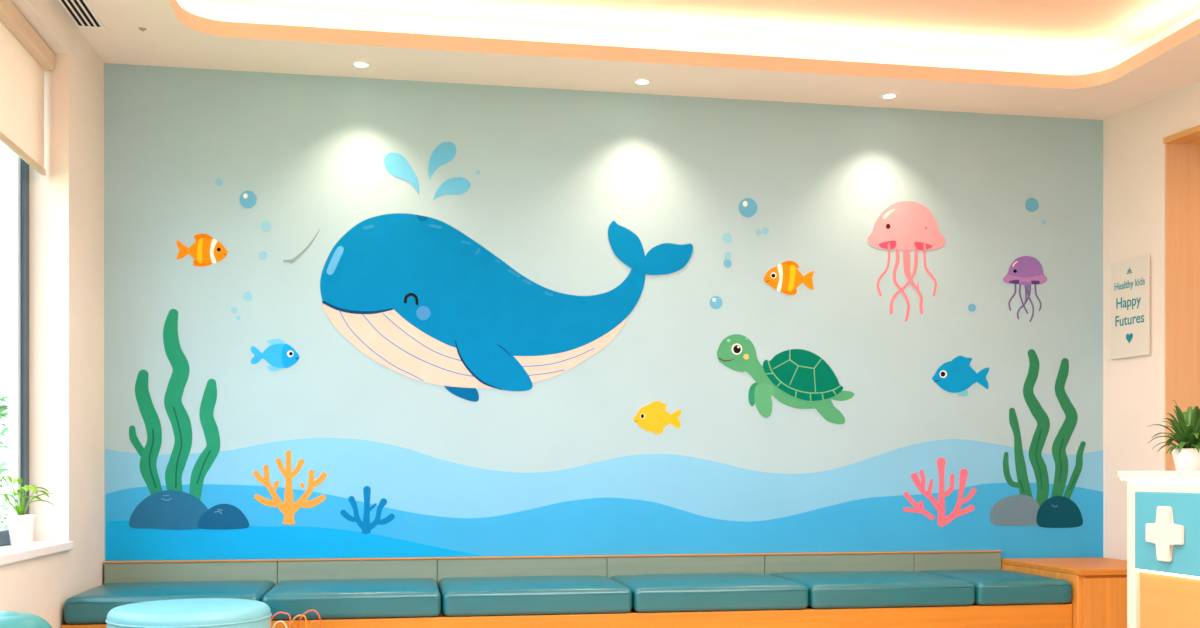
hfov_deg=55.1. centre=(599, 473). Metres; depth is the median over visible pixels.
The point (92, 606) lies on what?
seat cushion
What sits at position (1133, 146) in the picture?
wall
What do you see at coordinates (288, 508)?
coral
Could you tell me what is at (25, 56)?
roller blind
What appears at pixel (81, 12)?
ceiling vent
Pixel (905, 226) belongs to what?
mural jellyfish
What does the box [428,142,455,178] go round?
water droplet
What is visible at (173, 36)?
ceiling
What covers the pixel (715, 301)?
bubble
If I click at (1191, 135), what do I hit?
trim
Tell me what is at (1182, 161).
door
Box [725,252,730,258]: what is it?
bubble
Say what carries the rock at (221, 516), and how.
attached to the wall at (562, 465)
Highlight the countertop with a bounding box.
[1118,471,1199,477]
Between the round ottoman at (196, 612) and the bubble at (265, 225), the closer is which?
the round ottoman at (196, 612)
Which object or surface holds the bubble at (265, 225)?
attached to the wall at (562, 465)
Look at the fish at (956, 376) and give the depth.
6.77 m
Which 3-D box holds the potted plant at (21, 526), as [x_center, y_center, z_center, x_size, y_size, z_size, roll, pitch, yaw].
[-2.474,0.158,4.962,0.220,0.303,0.241,0,0,27]
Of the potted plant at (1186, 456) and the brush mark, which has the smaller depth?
the potted plant at (1186, 456)
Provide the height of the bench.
0.548 m
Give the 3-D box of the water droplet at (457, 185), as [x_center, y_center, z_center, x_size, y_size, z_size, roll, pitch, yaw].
[-0.808,-1.553,6.271,0.206,0.136,0.001,0,0,-10]
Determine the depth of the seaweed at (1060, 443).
6.86 m
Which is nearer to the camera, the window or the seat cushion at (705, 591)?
the window
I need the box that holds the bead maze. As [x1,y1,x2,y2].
[271,609,321,627]
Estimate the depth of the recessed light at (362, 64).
5.97 m
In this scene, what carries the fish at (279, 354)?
attached to the wall at (562, 465)
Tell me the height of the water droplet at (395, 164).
0.226 m
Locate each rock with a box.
[129,490,207,529]
[198,504,248,528]
[990,494,1039,525]
[1036,496,1082,527]
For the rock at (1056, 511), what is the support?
attached to the wall at (562, 465)
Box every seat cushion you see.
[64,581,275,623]
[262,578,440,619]
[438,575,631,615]
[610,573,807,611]
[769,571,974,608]
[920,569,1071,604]
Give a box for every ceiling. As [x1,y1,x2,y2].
[78,0,1199,119]
[202,0,1199,57]
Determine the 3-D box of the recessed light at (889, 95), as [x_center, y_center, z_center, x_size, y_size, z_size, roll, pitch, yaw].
[1.630,-2.129,6.478,0.112,0.006,0.112,0,0,-10]
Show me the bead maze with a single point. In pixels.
(290, 623)
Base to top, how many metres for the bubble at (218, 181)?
0.041 m
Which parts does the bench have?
rail, rail, rail, rail, rail, rail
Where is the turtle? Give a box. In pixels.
[717,334,853,423]
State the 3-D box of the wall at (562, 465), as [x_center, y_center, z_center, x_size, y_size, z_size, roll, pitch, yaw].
[0.246,-0.800,6.529,6.250,3.600,0.152,0,0,-10]
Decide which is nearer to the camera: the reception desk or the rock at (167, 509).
the reception desk
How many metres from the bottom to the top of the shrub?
2.571 m
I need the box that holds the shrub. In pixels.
[0,388,7,528]
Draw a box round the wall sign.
[1111,254,1149,358]
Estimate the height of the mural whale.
1.018 m
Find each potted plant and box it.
[0,476,54,546]
[1147,400,1199,470]
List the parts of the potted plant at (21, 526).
stem, pot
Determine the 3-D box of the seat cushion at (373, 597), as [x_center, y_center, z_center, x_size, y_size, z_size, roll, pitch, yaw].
[-1.227,0.614,5.769,0.829,0.136,0.746,0,0,-10]
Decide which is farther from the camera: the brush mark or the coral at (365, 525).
the coral at (365, 525)
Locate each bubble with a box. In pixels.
[215,178,222,185]
[231,307,236,312]
[239,191,256,207]
[243,292,251,300]
[259,251,266,259]
[261,221,270,230]
[710,296,721,308]
[722,233,731,242]
[723,259,730,267]
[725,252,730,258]
[739,198,756,216]
[762,227,768,233]
[968,304,975,311]
[1025,198,1038,211]
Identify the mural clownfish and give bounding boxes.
[176,234,227,266]
[764,261,813,294]
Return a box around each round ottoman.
[0,611,51,627]
[105,598,271,627]
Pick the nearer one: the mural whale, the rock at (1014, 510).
the mural whale
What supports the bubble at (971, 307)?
attached to the wall at (562, 465)
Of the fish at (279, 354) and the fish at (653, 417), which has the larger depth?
the fish at (653, 417)
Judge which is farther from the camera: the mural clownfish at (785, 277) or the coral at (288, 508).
the mural clownfish at (785, 277)
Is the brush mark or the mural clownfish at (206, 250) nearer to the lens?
the mural clownfish at (206, 250)
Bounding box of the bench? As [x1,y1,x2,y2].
[61,550,1071,627]
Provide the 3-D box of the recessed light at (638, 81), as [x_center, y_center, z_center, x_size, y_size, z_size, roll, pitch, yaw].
[0.229,-2.129,6.242,0.112,0.006,0.112,0,0,-10]
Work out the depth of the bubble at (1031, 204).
6.85 m
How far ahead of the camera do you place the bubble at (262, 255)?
6.10 m
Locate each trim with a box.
[1163,125,1199,144]
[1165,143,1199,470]
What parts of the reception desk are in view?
aqua panel, panel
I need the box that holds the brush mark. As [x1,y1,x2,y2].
[283,229,319,262]
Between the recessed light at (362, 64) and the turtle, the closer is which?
the recessed light at (362, 64)
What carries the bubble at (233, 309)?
attached to the wall at (562, 465)
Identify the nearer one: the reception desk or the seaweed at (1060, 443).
the reception desk
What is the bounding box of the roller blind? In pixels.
[0,0,53,175]
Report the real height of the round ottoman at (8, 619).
0.556 m
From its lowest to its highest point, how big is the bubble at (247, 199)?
0.094 m
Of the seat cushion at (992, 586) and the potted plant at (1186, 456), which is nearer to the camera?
the potted plant at (1186, 456)
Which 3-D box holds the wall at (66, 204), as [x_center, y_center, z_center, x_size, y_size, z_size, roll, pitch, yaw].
[-1.922,-0.800,1.416,0.250,3.600,9.200,0,0,-10]
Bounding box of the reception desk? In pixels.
[1118,471,1199,627]
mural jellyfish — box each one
[868,201,944,321]
[1003,256,1046,321]
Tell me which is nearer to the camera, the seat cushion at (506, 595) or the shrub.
the seat cushion at (506, 595)
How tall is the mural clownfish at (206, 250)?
0.174 m
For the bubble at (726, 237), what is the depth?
6.53 m
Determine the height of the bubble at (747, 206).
0.110 m
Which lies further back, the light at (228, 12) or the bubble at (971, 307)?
the bubble at (971, 307)
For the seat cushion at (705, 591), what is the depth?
5.74 m
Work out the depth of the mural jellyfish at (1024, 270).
6.84 m
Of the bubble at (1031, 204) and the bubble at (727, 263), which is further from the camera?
the bubble at (1031, 204)
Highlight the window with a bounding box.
[0,148,72,565]
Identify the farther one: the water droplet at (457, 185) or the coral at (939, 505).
the coral at (939, 505)
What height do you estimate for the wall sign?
0.572 m
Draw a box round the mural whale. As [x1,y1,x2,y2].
[320,213,692,401]
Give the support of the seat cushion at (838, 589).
on the bench
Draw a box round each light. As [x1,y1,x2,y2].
[177,0,1199,74]
[350,60,371,68]
[632,78,651,84]
[879,92,899,98]
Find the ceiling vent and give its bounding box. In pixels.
[58,0,105,28]
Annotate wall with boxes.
[0,0,103,627]
[104,63,1102,561]
[1103,81,1199,559]
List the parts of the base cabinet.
door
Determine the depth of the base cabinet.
6.03 m
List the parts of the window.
sill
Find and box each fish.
[251,339,298,370]
[633,401,680,433]
[932,356,988,395]
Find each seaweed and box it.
[129,309,219,499]
[1003,349,1085,505]
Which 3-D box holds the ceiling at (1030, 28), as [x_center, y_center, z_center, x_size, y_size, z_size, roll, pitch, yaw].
[2.046,-2.450,2.095,8.200,0.100,9.200,0,0,-10]
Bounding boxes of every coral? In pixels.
[253,450,326,524]
[340,486,394,533]
[903,457,976,526]
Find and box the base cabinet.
[1001,557,1126,627]
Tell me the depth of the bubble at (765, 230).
6.57 m
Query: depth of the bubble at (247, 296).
6.09 m
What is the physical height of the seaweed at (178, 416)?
1.022 m

